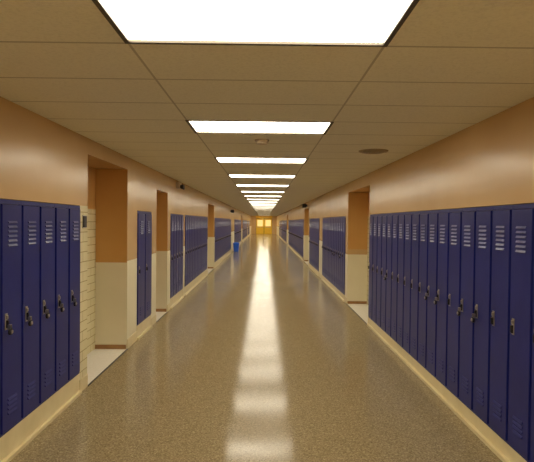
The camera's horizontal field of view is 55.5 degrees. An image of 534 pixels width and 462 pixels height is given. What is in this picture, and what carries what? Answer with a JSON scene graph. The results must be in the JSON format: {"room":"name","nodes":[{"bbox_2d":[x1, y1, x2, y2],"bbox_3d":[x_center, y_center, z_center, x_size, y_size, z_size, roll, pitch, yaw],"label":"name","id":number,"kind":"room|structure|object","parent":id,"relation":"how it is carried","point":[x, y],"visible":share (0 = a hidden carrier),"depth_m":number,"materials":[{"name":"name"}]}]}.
{"room":"school corridor","nodes":[
{"label":"school corridor","id":0,"kind":"room"},
{"bbox_2d":[87,349,127,385],"bbox_3d":[-2.072,1.590,6.032,0.438,0.005,1.530,1,1,0],"label":"floor","id":1,"kind":"structure","parent":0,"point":[98,360],"depth_m":6.22,"materials":[{"name":"white tile"}]},
{"bbox_2d":[0,96,250,378],"bbox_3d":[-2.279,-0.187,33.990,0.520,2.565,76.000,1,1,0],"label":"wall","id":2,"kind":"structure","parent":0,"point":[42,160],"depth_m":6.76,"materials":[{"name":"beige paint"}]},
{"bbox_2d":[82,215,86,227],"bbox_3d":[-1.845,-0.095,5.139,0.018,0.130,0.100,1,1,0],"label":"plate","id":3,"kind":"object","parent":2,"relation":"attached to","point":[84,217],"visible":1,"depth_m":5.11,"materials":[{"name":"silver metal"}]},
{"bbox_2d":[0,234,250,461],"bbox_3d":[-2.226,0.996,34.011,0.450,0.200,76.000,1,1,0],"label":"baseboard","id":4,"kind":"structure","parent":2,"relation":"attached to","point":[16,439],"depth_m":4.51,"materials":[{"name":"beige wood"}]},
{"bbox_2d":[0,199,20,437],"bbox_3d":[-1.988,0.605,3.658,0.400,1.659,0.302,1,1,0],"label":"locker","id":5,"kind":"object","parent":4,"relation":"on","point":[10,210],"visible":1,"depth_m":3.63,"materials":[{"name":"blue metal"}]},
{"bbox_2d":[8,393,17,414],"bbox_3d":[-1.837,1.246,3.670,0.010,0.115,0.130,1,1,0],"label":"vent","id":6,"kind":"object","parent":5,"relation":"attached to","point":[12,397],"depth_m":3.67,"materials":[{"name":"metal"}]},
{"bbox_2d":[8,221,17,246],"bbox_3d":[-1.825,0.019,3.648,0.010,0.181,0.130,1,1,0],"label":"vent","id":7,"kind":"object","parent":5,"relation":"attached to","point":[12,225],"depth_m":3.65,"materials":[{"name":"metal"}]},
{"bbox_2d":[21,201,38,420],"bbox_3d":[-1.990,0.600,3.962,0.400,1.659,0.302,1,1,0],"label":"locker","id":8,"kind":"object","parent":4,"relation":"on","point":[29,210],"visible":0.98,"depth_m":3.93,"materials":[{"name":"blue metal"}]},
{"bbox_2d":[28,380,35,399],"bbox_3d":[-1.839,1.241,3.975,0.010,0.115,0.130,1,1,0],"label":"vent","id":9,"kind":"object","parent":8,"relation":"attached to","point":[31,383],"depth_m":3.98,"materials":[{"name":"metal"}]},
{"bbox_2d":[28,221,36,244],"bbox_3d":[-1.826,0.013,3.953,0.010,0.181,0.130,1,1,0],"label":"vent","id":10,"kind":"object","parent":8,"relation":"attached to","point":[32,225],"depth_m":3.96,"materials":[{"name":"metal"}]},
{"bbox_2d":[39,202,54,405],"bbox_3d":[-1.991,0.594,4.267,0.400,1.659,0.302,1,1,0],"label":"locker","id":11,"kind":"object","parent":4,"relation":"on","point":[46,210],"visible":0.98,"depth_m":4.24,"materials":[{"name":"blue metal"}]},
{"bbox_2d":[45,369,51,386],"bbox_3d":[-1.840,1.236,4.280,0.010,0.115,0.130,1,1,0],"label":"vent","id":12,"kind":"object","parent":11,"relation":"attached to","point":[48,372],"depth_m":4.28,"materials":[{"name":"metal"}]},
{"bbox_2d":[45,221,52,242],"bbox_3d":[-1.828,0.008,4.258,0.010,0.181,0.130,1,1,0],"label":"vent","id":13,"kind":"object","parent":11,"relation":"attached to","point":[48,224],"depth_m":4.26,"materials":[{"name":"metal"}]},
{"bbox_2d":[54,204,68,393],"bbox_3d":[-1.993,0.589,4.572,0.400,1.659,0.302,1,1,0],"label":"locker","id":14,"kind":"object","parent":4,"relation":"on","point":[61,211],"visible":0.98,"depth_m":4.54,"materials":[{"name":"blue metal"}]},
{"bbox_2d":[59,359,65,375],"bbox_3d":[-1.842,1.230,4.585,0.010,0.115,0.130,1,1,0],"label":"vent","id":15,"kind":"object","parent":14,"relation":"attached to","point":[62,362],"depth_m":4.58,"materials":[{"name":"metal"}]},
{"bbox_2d":[60,221,66,241],"bbox_3d":[-1.830,0.002,4.563,0.010,0.181,0.130,1,1,0],"label":"vent","id":16,"kind":"object","parent":14,"relation":"attached to","point":[63,224],"depth_m":4.58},
{"bbox_2d":[68,205,79,381],"bbox_3d":[-1.995,0.583,4.877,0.400,1.659,0.302,1,1,0],"label":"locker","id":17,"kind":"object","parent":4,"relation":"on","point":[74,211],"visible":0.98,"depth_m":4.84,"materials":[{"name":"blue metal"}]},
{"bbox_2d":[72,351,77,365],"bbox_3d":[-1.844,1.225,4.890,0.010,0.115,0.130,1,1,0],"label":"vent","id":18,"kind":"object","parent":17,"relation":"attached to","point":[74,353],"depth_m":4.88,"materials":[{"name":"metal"}]},
{"bbox_2d":[73,221,78,239],"bbox_3d":[-1.832,-0.003,4.868,0.010,0.181,0.130,1,1,0],"label":"vent","id":19,"kind":"object","parent":17,"relation":"attached to","point":[75,223],"depth_m":4.87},
{"bbox_2d":[137,211,144,325],"bbox_3d":[-2.023,0.536,7.528,0.374,1.659,0.454,1,1,0],"label":"locker","id":20,"kind":"object","parent":4,"relation":"on","point":[140,214],"visible":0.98,"depth_m":7.48,"materials":[{"name":"blue metal"}]},
{"bbox_2d":[144,212,151,319],"bbox_3d":[-2.026,0.528,7.985,0.374,1.659,0.454,1,1,0],"label":"locker","id":21,"kind":"object","parent":4,"relation":"on","point":[148,215],"visible":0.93,"depth_m":7.96,"materials":[{"name":"blue metal"}]},
{"bbox_2d":[170,214,173,298],"bbox_3d":[-2.037,0.491,10.051,0.374,1.659,0.302,1,1,0],"label":"locker","id":22,"kind":"object","parent":4,"relation":"on","point":[172,215],"visible":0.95,"depth_m":9.99,"materials":[{"name":"blue metal"}]},
{"bbox_2d":[173,214,176,295],"bbox_3d":[-2.039,0.486,10.356,0.374,1.659,0.302,1,1,0],"label":"locker","id":23,"kind":"object","parent":4,"relation":"on","point":[175,216],"visible":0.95,"depth_m":10.32,"materials":[{"name":"blue metal"}]},
{"bbox_2d":[176,214,178,293],"bbox_3d":[-2.041,0.480,10.661,0.374,1.659,0.302,1,1,0],"label":"locker","id":24,"kind":"object","parent":4,"relation":"on","point":[177,215],"visible":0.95,"depth_m":10.63,"materials":[{"name":"blue metal"}]},
{"bbox_2d":[178,215,180,291],"bbox_3d":[-2.043,0.475,10.966,0.374,1.659,0.302,1,1,0],"label":"locker","id":25,"kind":"object","parent":4,"relation":"on","point":[179,287],"visible":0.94,"depth_m":10.94,"materials":[{"name":"blue metal"}]},
{"bbox_2d":[181,215,183,289],"bbox_3d":[-2.044,0.469,11.271,0.374,1.659,0.302,1,1,0],"label":"locker","id":26,"kind":"object","parent":4,"relation":"on","point":[182,217],"visible":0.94,"depth_m":11.22,"materials":[{"name":"blue metal"}]},
{"bbox_2d":[185,215,186,285],"bbox_3d":[-2.048,0.459,11.851,0.374,1.659,0.302,1,1,0],"label":"locker","id":27,"kind":"object","parent":4,"relation":"on","point":[185,215],"visible":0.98,"depth_m":11.77,"materials":[{"name":"blue metal"}]},
{"bbox_2d":[187,215,188,284],"bbox_3d":[-2.049,0.454,12.156,0.374,1.659,0.302,1,1,0],"label":"locker","id":28,"kind":"object","parent":4,"relation":"on","point":[187,215],"visible":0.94,"depth_m":12.08,"materials":[{"name":"blue metal"}]},
{"bbox_2d":[189,215,190,282],"bbox_3d":[-2.051,0.448,12.461,0.374,1.659,0.302,1,1,0],"label":"locker","id":29,"kind":"object","parent":4,"relation":"on","point":[189,215],"visible":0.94,"depth_m":12.42,"materials":[{"name":"blue metal"}]},
{"bbox_2d":[191,216,192,280],"bbox_3d":[-2.053,0.443,12.766,0.374,1.659,0.302,1,1,0],"label":"locker","id":30,"kind":"object","parent":4,"relation":"on","point":[191,216],"visible":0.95,"depth_m":12.74,"materials":[{"name":"blue metal"}]},
{"bbox_2d":[192,216,194,280],"bbox_3d":[-2.055,0.438,13.071,0.374,1.659,0.302,1,1,0],"label":"locker","id":31,"kind":"object","parent":4,"relation":"on","point":[193,216],"visible":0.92,"depth_m":13.04,"materials":[{"name":"blue metal"}]},
{"bbox_2d":[194,216,195,278],"bbox_3d":[-2.056,0.432,13.376,0.374,1.659,0.302,1,1,0],"label":"locker","id":32,"kind":"object","parent":4,"relation":"on","point":[194,216],"visible":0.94,"depth_m":13.33,"materials":[{"name":"blue metal"}]},
{"bbox_2d":[196,216,197,276],"bbox_3d":[-2.058,0.427,13.681,0.374,1.659,0.302,1,1,0],"label":"locker","id":33,"kind":"object","parent":4,"relation":"on","point":[196,216],"visible":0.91,"depth_m":13.64,"materials":[{"name":"blue metal"}]},
{"bbox_2d":[197,216,198,275],"bbox_3d":[-2.060,0.421,13.986,0.374,1.659,0.302,1,1,0],"label":"locker","id":34,"kind":"object","parent":4,"relation":"on","point":[197,216],"visible":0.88,"depth_m":13.99,"materials":[{"name":"blue metal"}]},
{"bbox_2d":[198,216,199,275],"bbox_3d":[-2.062,0.416,14.291,0.374,1.659,0.302,1,1,0],"label":"locker","id":35,"kind":"object","parent":4,"relation":"on","point":[199,216],"visible":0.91,"depth_m":14.26,"materials":[{"name":"blue metal"}]},
{"bbox_2d":[200,216,201,273],"bbox_3d":[-2.063,0.410,14.595,0.374,1.659,0.302,1,1,0],"label":"locker","id":36,"kind":"object","parent":4,"relation":"on","point":[200,216],"visible":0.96,"depth_m":14.53,"materials":[{"name":"blue metal"}]},
{"bbox_2d":[201,217,202,272],"bbox_3d":[-2.065,0.405,14.900,0.374,1.659,0.302,1,1,0],"label":"locker","id":37,"kind":"object","parent":4,"relation":"on","point":[201,217],"visible":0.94,"depth_m":14.93,"materials":[{"name":"blue metal"}]},
{"bbox_2d":[203,217,203,271],"bbox_3d":[-2.067,0.400,15.205,0.374,1.659,0.302,1,1,0],"label":"locker","id":38,"kind":"object","parent":4,"relation":"on","point":[203,217],"visible":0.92,"depth_m":15.20,"materials":[{"name":"blue metal"}]},
{"bbox_2d":[204,217,204,270],"bbox_3d":[-2.069,0.394,15.510,0.374,1.659,0.302,1,1,0],"label":"locker","id":39,"kind":"object","parent":4,"relation":"on","point":[204,217],"visible":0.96,"depth_m":15.45,"materials":[{"name":"blue metal"}]},
{"bbox_2d":[205,217,206,269],"bbox_3d":[-2.070,0.389,15.815,0.374,1.659,0.302,1,1,0],"label":"locker","id":40,"kind":"object","parent":4,"relation":"on","point":[205,217],"visible":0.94,"depth_m":15.72,"materials":[{"name":"blue metal"}]},
{"bbox_2d":[206,217,207,268],"bbox_3d":[-2.072,0.383,16.120,0.374,1.659,0.302,1,1,0],"label":"locker","id":41,"kind":"object","parent":4,"relation":"on","point":[206,217],"visible":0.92,"depth_m":16.02,"materials":[{"name":"blue metal"}]},
{"bbox_2d":[176,182,184,189],"bbox_3d":[-1.801,-0.941,10.575,0.145,0.150,0.260,1,1,0],"label":"emergency light","id":42,"kind":"object","parent":2,"relation":"attached to","point":[179,185],"visible":1,"depth_m":10.45,"materials":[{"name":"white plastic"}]},
{"bbox_2d":[156,312,166,321],"bbox_3d":[-2.090,1.535,9.117,0.438,0.005,1.000,1,1,0],"label":"floor","id":43,"kind":"structure","parent":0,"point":[159,315],"depth_m":9.22,"materials":[{"name":"white tile"}]},
{"bbox_2d":[10,234,501,461],"bbox_3d":[-0.235,1.165,34.025,4.635,0.100,76.200,1,1,0],"label":"floor","id":44,"kind":"structure","parent":0,"point":[261,360],"depth_m":5.18,"materials":[{"name":"tile"}]},
{"bbox_2d":[233,242,239,251],"bbox_3d":[-1.772,0.916,29.211,0.378,0.539,0.378,1,1,0],"label":"recycling bin","id":45,"kind":"object","parent":44,"relation":"on","point":[235,244],"visible":1,"depth_m":29.06,"materials":[{"name":"plastic"}]},
{"bbox_2d":[251,216,276,233],"bbox_3d":[-0.440,-0.843,72.045,4.435,2.565,0.100,1,1,0],"label":"wall","id":46,"kind":"structure","parent":0,"point":[253,218],"depth_m":71.99,"materials":[{"name":"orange paint"}]},
{"bbox_2d":[256,219,263,233],"bbox_3d":[-0.994,-0.650,71.985,1.090,2.150,0.100,1,1,0],"label":"door","id":47,"kind":"structure","parent":46,"relation":"in","point":[259,222],"depth_m":71.98,"materials":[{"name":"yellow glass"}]},
{"bbox_2d":[264,219,271,233],"bbox_3d":[0.156,-0.639,71.992,1.090,2.150,0.100,1,1,0],"label":"door","id":48,"kind":"structure","parent":46,"relation":"in","point":[267,222],"depth_m":71.98,"materials":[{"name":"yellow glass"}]},
{"bbox_2d":[0,0,533,215],"bbox_3d":[-0.208,-1.499,33.978,4.635,0.100,76.200,1,1,0],"label":"ceiling","id":49,"kind":"structure","parent":0,"point":[452,66],"depth_m":3.23,"materials":[{"name":"tile"}]},
{"bbox_2d":[92,0,419,46],"bbox_3d":[-0.048,-0.924,2.119,1.246,0.090,0.606,1,1,0],"label":"ceiling light","id":50,"kind":"object","parent":49,"relation":"attached to","point":[342,23],"visible":1,"depth_m":2.16,"materials":[{"name":"white"}]},
{"bbox_2d":[185,120,333,134],"bbox_3d":[-0.062,-0.968,4.558,1.246,0.090,0.606,1,1,0],"label":"ceiling light","id":51,"kind":"object","parent":49,"relation":"attached to","point":[198,126],"visible":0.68,"depth_m":4.57,"materials":[{"name":"white"}]},
{"bbox_2d":[214,157,308,163],"bbox_3d":[-0.076,-1.011,6.998,1.246,0.090,0.606,1,1,0],"label":"ceiling light","id":52,"kind":"object","parent":49,"relation":"attached to","point":[218,159],"visible":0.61,"depth_m":7.05,"materials":[{"name":"white"}]},
{"bbox_2d":[217,158,304,162],"bbox_3d":[-0.077,-0.987,6.998,1.196,0.018,0.556,1,1,0],"label":"diffuser","id":53,"kind":"object","parent":52,"relation":"attached to","point":[220,160],"depth_m":7.05,"materials":[{"name":"white"}]},
{"bbox_2d":[255,139,268,144],"bbox_3d":[-0.052,-0.916,5.234,0.150,0.045,0.150,1,1,0],"label":"smoke detector","id":54,"kind":"object","parent":49,"relation":"attached to","point":[258,141],"visible":1,"depth_m":5.19,"materials":[{"name":"white plastic"}]},
{"bbox_2d":[228,175,296,177],"bbox_3d":[-0.090,-1.054,9.437,1.246,0.090,0.606,1,1,0],"label":"ceiling light","id":55,"kind":"object","parent":49,"relation":"attached to","point":[230,176],"visible":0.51,"depth_m":9.53,"materials":[{"name":"white"}]},
{"bbox_2d":[240,191,284,192],"bbox_3d":[-0.118,-1.141,14.316,1.246,0.090,0.606,1,1,0],"label":"ceiling light","id":56,"kind":"object","parent":49,"relation":"attached to","point":[240,191],"visible":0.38,"depth_m":14.59,"materials":[{"name":"white"}]},
{"bbox_2d":[236,185,289,186],"bbox_3d":[-0.104,-1.098,11.877,1.246,0.090,0.606,1,1,0],"label":"ceiling light","id":57,"kind":"object","parent":49,"relation":"attached to","point":[236,185],"visible":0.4,"depth_m":11.97,"materials":[{"name":"white"}]},
{"bbox_2d":[359,149,387,153],"bbox_3d":[1.244,-0.928,5.942,0.344,0.020,0.344,1,1,0],"label":"ceiling speaker","id":58,"kind":"object","parent":49,"relation":"attached to","point":[365,151],"visible":1,"depth_m":5.87},
{"bbox_2d":[361,150,385,153],"bbox_3d":[1.244,-0.923,5.942,0.280,0.010,0.280,1,1,0],"label":"grille","id":59,"kind":"object","parent":58,"relation":"attached to","point":[362,151],"depth_m":5.89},
{"bbox_2d":[347,304,367,323],"bbox_3d":[1.903,1.565,9.690,0.438,0.005,2.200,1,1,0],"label":"floor","id":60,"kind":"structure","parent":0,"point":[361,310],"depth_m":9.96,"materials":[{"name":"white tile"}]},
{"bbox_2d":[277,97,533,316],"bbox_3d":[1.836,-0.147,34.014,0.520,2.565,76.000,1,1,0],"label":"wall","id":61,"kind":"structure","parent":0,"point":[489,162],"depth_m":5.24,"materials":[{"name":"beige paint"}]},
{"bbox_2d":[276,233,526,461],"bbox_3d":[1.759,1.067,34.035,0.450,0.135,76.000,1,1,0],"label":"baseboard","id":62,"kind":"structure","parent":61,"relation":"attached to","point":[496,444],"depth_m":4.89,"materials":[{"name":"beige wood"}]},
{"bbox_2d":[314,219,315,268],"bbox_3d":[1.821,0.432,17.389,0.374,1.724,0.302,1,1,0],"label":"locker","id":63,"kind":"object","parent":62,"relation":"on","point":[315,219],"visible":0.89,"depth_m":17.35,"materials":[{"name":"blue metal"}]},
{"bbox_2d":[315,218,316,269],"bbox_3d":[1.823,0.438,17.084,0.374,1.724,0.302,1,1,0],"label":"locker","id":64,"kind":"object","parent":62,"relation":"on","point":[316,218],"visible":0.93,"depth_m":17.02,"materials":[{"name":"blue metal"}]},
{"bbox_2d":[316,218,317,270],"bbox_3d":[1.825,0.443,16.779,0.374,1.724,0.302,1,1,0],"label":"locker","id":65,"kind":"object","parent":62,"relation":"on","point":[317,218],"visible":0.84,"depth_m":16.70,"materials":[{"name":"blue metal"}]},
{"bbox_2d":[317,218,318,271],"bbox_3d":[1.826,0.449,16.474,0.374,1.724,0.302,1,1,0],"label":"locker","id":66,"kind":"object","parent":62,"relation":"on","point":[318,218],"visible":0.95,"depth_m":16.39,"materials":[{"name":"blue metal"}]},
{"bbox_2d":[322,218,323,274],"bbox_3d":[1.834,0.471,15.189,0.374,1.724,0.302,1,1,0],"label":"locker","id":67,"kind":"object","parent":62,"relation":"on","point":[323,218],"visible":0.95,"depth_m":15.22,"materials":[{"name":"blue metal"}]},
{"bbox_2d":[323,218,324,275],"bbox_3d":[1.835,0.477,14.884,0.374,1.724,0.302,1,1,0],"label":"locker","id":68,"kind":"object","parent":62,"relation":"on","point":[324,218],"visible":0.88,"depth_m":14.81,"materials":[{"name":"blue metal"}]},
{"bbox_2d":[324,218,326,277],"bbox_3d":[1.837,0.482,14.579,0.374,1.724,0.302,1,1,0],"label":"locker","id":69,"kind":"object","parent":62,"relation":"on","point":[325,218],"visible":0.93,"depth_m":14.53,"materials":[{"name":"blue metal"}]},
{"bbox_2d":[325,218,327,278],"bbox_3d":[1.839,0.488,14.274,0.374,1.724,0.302,1,1,0],"label":"locker","id":70,"kind":"object","parent":62,"relation":"on","point":[327,218],"visible":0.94,"depth_m":14.27,"materials":[{"name":"blue metal"}]},
{"bbox_2d":[327,218,328,280],"bbox_3d":[1.841,0.493,13.969,0.374,1.724,0.302,1,1,0],"label":"locker","id":71,"kind":"object","parent":62,"relation":"on","point":[328,218],"visible":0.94,"depth_m":13.95,"materials":[{"name":"blue metal"}]},
{"bbox_2d":[328,217,330,281],"bbox_3d":[1.843,0.498,13.664,0.374,1.724,0.302,1,1,0],"label":"locker","id":72,"kind":"object","parent":62,"relation":"on","point":[329,217],"visible":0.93,"depth_m":13.63,"materials":[{"name":"blue metal"}]},
{"bbox_2d":[330,217,331,282],"bbox_3d":[1.844,0.504,13.359,0.374,1.724,0.302,1,1,0],"label":"locker","id":73,"kind":"object","parent":62,"relation":"on","point":[331,217],"visible":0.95,"depth_m":13.37,"materials":[{"name":"blue metal"}]},
{"bbox_2d":[331,217,333,283],"bbox_3d":[1.846,0.509,13.054,0.374,1.724,0.302,1,1,0],"label":"locker","id":74,"kind":"object","parent":62,"relation":"on","point":[332,217],"visible":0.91,"depth_m":13.03,"materials":[{"name":"blue metal"}]},
{"bbox_2d":[332,217,335,285],"bbox_3d":[1.835,0.515,12.749,0.400,1.724,0.302,1,1,0],"label":"locker","id":75,"kind":"object","parent":62,"relation":"on","point":[334,217],"visible":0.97,"depth_m":12.70,"materials":[{"name":"blue metal"}]},
{"bbox_2d":[333,217,337,287],"bbox_3d":[1.837,0.520,12.444,0.400,1.724,0.302,1,1,0],"label":"locker","id":76,"kind":"object","parent":62,"relation":"on","point":[336,217],"visible":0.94,"depth_m":12.44,"materials":[{"name":"blue metal"}]},
{"bbox_2d":[336,217,338,288],"bbox_3d":[1.851,0.526,12.140,0.374,1.724,0.302,1,1,0],"label":"locker","id":77,"kind":"object","parent":62,"relation":"on","point":[338,217],"visible":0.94,"depth_m":12.13,"materials":[{"name":"blue metal"}]},
{"bbox_2d":[338,217,340,290],"bbox_3d":[1.853,0.531,11.835,0.374,1.724,0.302,1,1,0],"label":"locker","id":78,"kind":"object","parent":62,"relation":"on","point":[339,251],"visible":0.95,"depth_m":11.82,"materials":[{"name":"blue metal"}]},
{"bbox_2d":[339,217,342,292],"bbox_3d":[1.842,0.536,11.530,0.400,1.724,0.302,1,1,0],"label":"locker","id":79,"kind":"object","parent":62,"relation":"on","point":[341,252],"visible":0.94,"depth_m":11.52,"materials":[{"name":"blue metal"}]},
{"bbox_2d":[342,216,345,294],"bbox_3d":[1.857,0.542,11.225,0.374,1.724,0.302,1,1,0],"label":"locker","id":80,"kind":"object","parent":62,"relation":"on","point":[344,217],"visible":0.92,"depth_m":11.18,"materials":[{"name":"blue metal"}]},
{"bbox_2d":[368,214,373,320],"bbox_3d":[1.873,0.593,8.370,0.374,1.724,0.302,1,1,0],"label":"locker","id":81,"kind":"object","parent":62,"relation":"on","point":[370,266],"visible":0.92,"depth_m":8.35,"materials":[{"name":"blue metal"}]},
{"bbox_2d":[372,214,377,323],"bbox_3d":[1.875,0.598,8.065,0.374,1.724,0.302,1,1,0],"label":"locker","id":82,"kind":"object","parent":62,"relation":"on","point":[375,221],"visible":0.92,"depth_m":8.04,"materials":[{"name":"blue metal"}]},
{"bbox_2d":[376,214,382,327],"bbox_3d":[1.876,0.603,7.760,0.374,1.724,0.302,1,1,0],"label":"locker","id":83,"kind":"object","parent":62,"relation":"on","point":[379,238],"visible":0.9,"depth_m":7.74,"materials":[{"name":"blue metal"}]},
{"bbox_2d":[381,213,387,332],"bbox_3d":[1.878,0.609,7.455,0.374,1.724,0.302,1,1,0],"label":"locker","id":84,"kind":"object","parent":62,"relation":"on","point":[384,217],"visible":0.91,"depth_m":7.43,"materials":[{"name":"blue metal"}]},
{"bbox_2d":[384,213,392,336],"bbox_3d":[1.867,0.614,7.150,0.400,1.724,0.302,1,1,0],"label":"locker","id":85,"kind":"object","parent":62,"relation":"on","point":[387,277],"visible":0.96,"depth_m":7.13,"materials":[{"name":"blue metal"}]},
{"bbox_2d":[391,213,398,342],"bbox_3d":[1.882,0.620,6.846,0.374,1.724,0.302,1,1,0],"label":"locker","id":86,"kind":"object","parent":62,"relation":"on","point":[394,277],"visible":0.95,"depth_m":6.82,"materials":[{"name":"blue metal"}]},
{"bbox_2d":[397,212,405,348],"bbox_3d":[1.883,0.625,6.540,0.374,1.724,0.302,1,1,0],"label":"locker","id":87,"kind":"object","parent":62,"relation":"on","point":[401,226],"visible":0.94,"depth_m":6.51,"materials":[{"name":"blue metal"}]},
{"bbox_2d":[403,212,412,354],"bbox_3d":[1.885,0.630,6.236,0.374,1.724,0.302,1,1,0],"label":"locker","id":88,"kind":"object","parent":62,"relation":"on","point":[408,217],"visible":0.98,"depth_m":6.21,"materials":[{"name":"blue metal"}]},
{"bbox_2d":[410,211,420,361],"bbox_3d":[1.887,0.636,5.931,0.374,1.724,0.302,1,1,0],"label":"locker","id":89,"kind":"object","parent":62,"relation":"on","point":[414,284],"visible":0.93,"depth_m":5.90,"materials":[{"name":"blue metal"}]},
{"bbox_2d":[413,224,416,239],"bbox_3d":[1.723,0.014,5.919,0.010,0.181,0.130,1,1,0],"label":"vent","id":90,"kind":"object","parent":89,"relation":"attached to","point":[414,225],"depth_m":5.92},
{"bbox_2d":[418,211,428,369],"bbox_3d":[1.889,0.641,5.626,0.374,1.724,0.302,1,1,0],"label":"locker","id":91,"kind":"object","parent":62,"relation":"on","point":[424,216],"visible":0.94,"depth_m":5.60,"materials":[{"name":"blue metal"}]},
{"bbox_2d":[419,343,423,355],"bbox_3d":[1.712,1.312,5.637,0.010,0.115,0.130,1,1,0],"label":"vent","id":92,"kind":"object","parent":91,"relation":"attached to","point":[421,345],"depth_m":5.63,"materials":[{"name":"metal"}]},
{"bbox_2d":[421,225,424,240],"bbox_3d":[1.724,0.019,5.614,0.010,0.181,0.130,1,1,0],"label":"vent","id":93,"kind":"object","parent":91,"relation":"attached to","point":[422,226],"depth_m":5.62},
{"bbox_2d":[424,210,438,377],"bbox_3d":[1.877,0.647,5.321,0.400,1.724,0.302,1,1,0],"label":"locker","id":94,"kind":"object","parent":62,"relation":"on","point":[431,293],"visible":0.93,"depth_m":5.30,"materials":[{"name":"blue metal"}]},
{"bbox_2d":[428,350,432,363],"bbox_3d":[1.713,1.317,5.332,0.010,0.115,0.130,1,1,0],"label":"vent","id":95,"kind":"object","parent":94,"relation":"attached to","point":[430,352],"depth_m":5.33,"materials":[{"name":"metal"}]},
{"bbox_2d":[430,225,434,241],"bbox_3d":[1.726,0.025,5.309,0.010,0.181,0.130,1,1,0],"label":"vent","id":96,"kind":"object","parent":94,"relation":"attached to","point":[432,227],"depth_m":5.30,"materials":[{"name":"metal"}]},
{"bbox_2d":[434,209,449,387],"bbox_3d":[1.879,0.652,5.016,0.400,1.724,0.302,1,1,0],"label":"locker","id":97,"kind":"object","parent":62,"relation":"on","point":[441,300],"visible":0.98,"depth_m":4.99,"materials":[{"name":"blue metal"}]},
{"bbox_2d":[438,357,442,371],"bbox_3d":[1.715,1.323,5.027,0.010,0.115,0.130,1,1,0],"label":"vent","id":98,"kind":"object","parent":97,"relation":"attached to","point":[440,359],"depth_m":5.03,"materials":[{"name":"metal"}]},
{"bbox_2d":[440,225,444,242],"bbox_3d":[1.728,0.030,5.004,0.010,0.181,0.130,1,1,0],"label":"vent","id":99,"kind":"object","parent":97,"relation":"attached to","point":[442,227],"depth_m":5.01,"materials":[{"name":"metal"}]},
{"bbox_2d":[447,208,462,398],"bbox_3d":[1.894,0.658,4.711,0.374,1.724,0.302,1,1,0],"label":"locker","id":100,"kind":"object","parent":62,"relation":"on","point":[455,222],"visible":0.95,"depth_m":4.68,"materials":[{"name":"blue metal"}]},
{"bbox_2d":[449,366,454,381],"bbox_3d":[1.717,1.328,4.722,0.010,0.115,0.130,1,1,0],"label":"vent","id":101,"kind":"object","parent":100,"relation":"attached to","point":[451,368],"depth_m":4.71,"materials":[{"name":"metal"}]},
{"bbox_2d":[451,225,456,244],"bbox_3d":[1.730,0.036,4.699,0.010,0.181,0.130,1,1,0],"label":"vent","id":102,"kind":"object","parent":100,"relation":"attached to","point":[453,227],"depth_m":4.70,"materials":[{"name":"metal"}]},
{"bbox_2d":[457,207,476,411],"bbox_3d":[1.883,0.663,4.406,0.400,1.724,0.302,1,1,0],"label":"locker","id":103,"kind":"object","parent":62,"relation":"on","point":[468,252],"visible":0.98,"depth_m":4.38,"materials":[{"name":"blue metal"}]},
{"bbox_2d":[461,376,467,392],"bbox_3d":[1.719,1.334,4.417,0.010,0.115,0.130,1,1,0],"label":"vent","id":104,"kind":"object","parent":103,"relation":"attached to","point":[464,379],"depth_m":4.42,"materials":[{"name":"metal"}]},
{"bbox_2d":[464,225,470,246],"bbox_3d":[1.732,0.041,4.394,0.010,0.181,0.130,1,1,0],"label":"vent","id":105,"kind":"object","parent":103,"relation":"attached to","point":[467,228],"depth_m":4.39,"materials":[{"name":"metal"}]},
{"bbox_2d":[471,206,492,426],"bbox_3d":[1.884,0.668,4.101,0.400,1.724,0.302,1,1,0],"label":"locker","id":106,"kind":"object","parent":62,"relation":"on","point":[481,316],"visible":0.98,"depth_m":4.07,"materials":[{"name":"blue metal"}]},
{"bbox_2d":[476,387,483,405],"bbox_3d":[1.720,1.339,4.112,0.010,0.115,0.130,1,1,0],"label":"vent","id":107,"kind":"object","parent":106,"relation":"attached to","point":[479,390],"depth_m":4.10,"materials":[{"name":"metal"}]},
{"bbox_2d":[478,225,486,247],"bbox_3d":[1.733,0.046,4.089,0.010,0.181,0.130,1,1,0],"label":"vent","id":108,"kind":"object","parent":106,"relation":"attached to","point":[482,229],"depth_m":4.09,"materials":[{"name":"metal"}]},
{"bbox_2d":[489,205,512,443],"bbox_3d":[1.899,0.674,3.796,0.374,1.724,0.302,1,1,0],"label":"locker","id":109,"kind":"object","parent":62,"relation":"on","point":[502,215],"visible":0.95,"depth_m":3.76,"materials":[{"name":"blue metal"}]},
{"bbox_2d":[492,400,501,420],"bbox_3d":[1.722,1.345,3.807,0.010,0.115,0.130,1,1,0],"label":"vent","id":110,"kind":"object","parent":109,"relation":"attached to","point":[496,404],"depth_m":3.80,"materials":[{"name":"metal"}]},
{"bbox_2d":[495,226,504,249],"bbox_3d":[1.735,0.052,3.784,0.010,0.181,0.130,1,1,0],"label":"vent","id":111,"kind":"object","parent":109,"relation":"attached to","point":[499,230],"depth_m":3.78,"materials":[{"name":"metal"}]},
{"bbox_2d":[508,203,533,461],"bbox_3d":[1.901,0.679,3.491,0.374,1.724,0.302,1,1,0],"label":"locker","id":112,"kind":"object","parent":62,"relation":"on","point":[522,258],"visible":0.98,"depth_m":3.46,"materials":[{"name":"blue metal"}]},
{"bbox_2d":[512,415,522,438],"bbox_3d":[1.724,1.350,3.502,0.010,0.115,0.130,1,1,0],"label":"vent","id":113,"kind":"object","parent":112,"relation":"attached to","point":[517,422],"depth_m":3.50,"materials":[{"name":"metal"}]},
{"bbox_2d":[515,226,525,252],"bbox_3d":[1.737,0.057,3.479,0.010,0.181,0.130,1,1,0],"label":"vent","id":114,"kind":"object","parent":112,"relation":"attached to","point":[520,231],"depth_m":3.48,"materials":[{"name":"metal"}]},
{"bbox_2d":[530,300,533,461],"bbox_3d":[1.903,0.685,3.186,0.374,1.724,0.302,1,1,0],"label":"locker","id":115,"kind":"object","parent":62,"relation":"on","point":[532,404],"visible":1,"depth_m":3.31,"materials":[{"name":"blue metal"}]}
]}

